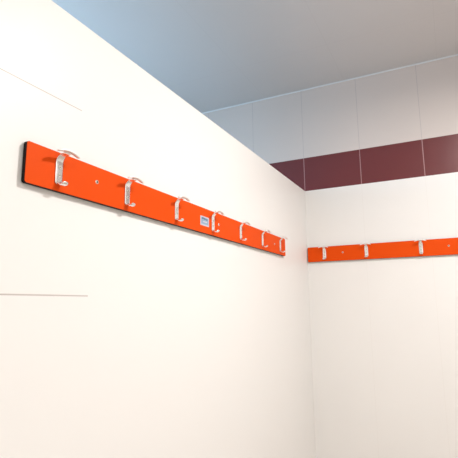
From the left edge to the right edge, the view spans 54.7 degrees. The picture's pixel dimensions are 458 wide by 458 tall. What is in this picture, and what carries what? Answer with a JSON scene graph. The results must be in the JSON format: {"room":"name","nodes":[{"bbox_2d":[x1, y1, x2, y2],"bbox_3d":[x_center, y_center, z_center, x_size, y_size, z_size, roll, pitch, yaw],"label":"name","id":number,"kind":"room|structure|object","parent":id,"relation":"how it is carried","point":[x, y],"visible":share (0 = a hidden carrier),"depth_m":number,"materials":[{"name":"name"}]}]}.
{"room":"changing room","nodes":[
{"label":"changing room","id":0,"kind":"room"},
{"bbox_2d":[0,0,315,457],"bbox_3d":[-0.516,0.503,0.971,0.100,2.247,4.600,-5,-11,26],"label":"wall partition","id":1,"kind":"structure","parent":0,"point":[123,334],"depth_m":1.37,"materials":[{"name":"white paint"}]},
{"bbox_2d":[21,141,287,255],"bbox_3d":[-0.058,-0.026,1.827,0.052,0.104,1.811,-5,-11,26],"label":"coat rack","id":2,"kind":"object","parent":1,"relation":"attached to","point":[43,167],"visible":1,"depth_m":1.34,"materials":[{"name":"orange laminate"}]},
{"bbox_2d":[52,0,457,112],"bbox_3d":[-0.134,-1.454,1.103,5.440,0.100,4.840,-5,-11,26],"label":"ceiling","id":3,"kind":"structure","parent":0,"point":[211,54],"depth_m":2.65,"materials":[{"name":"paint"}]},
{"bbox_2d":[203,56,457,457],"bbox_3d":[0.937,0.430,2.921,5.440,3.021,0.120,-5,-11,26],"label":"wall","id":4,"kind":"structure","parent":0,"point":[374,158],"depth_m":2.87,"materials":[{"name":"white tile"}]},
{"bbox_2d":[202,54,457,113],"bbox_3d":[0.893,-1.064,3.121,5.200,0.008,0.006,-5,-11,26],"label":"trim","id":5,"kind":"structure","parent":4,"relation":"attached to","point":[455,54],"depth_m":3.17,"materials":[{"name":"white"}]},
{"bbox_2d":[308,238,457,261],"bbox_3d":[1.098,0.125,2.789,1.244,0.103,0.052,-5,-11,26],"label":"rail","id":6,"kind":"object","parent":4,"relation":"attached to","point":[445,246],"visible":1,"depth_m":2.85,"materials":[{"name":"orange laminate"}]}
]}

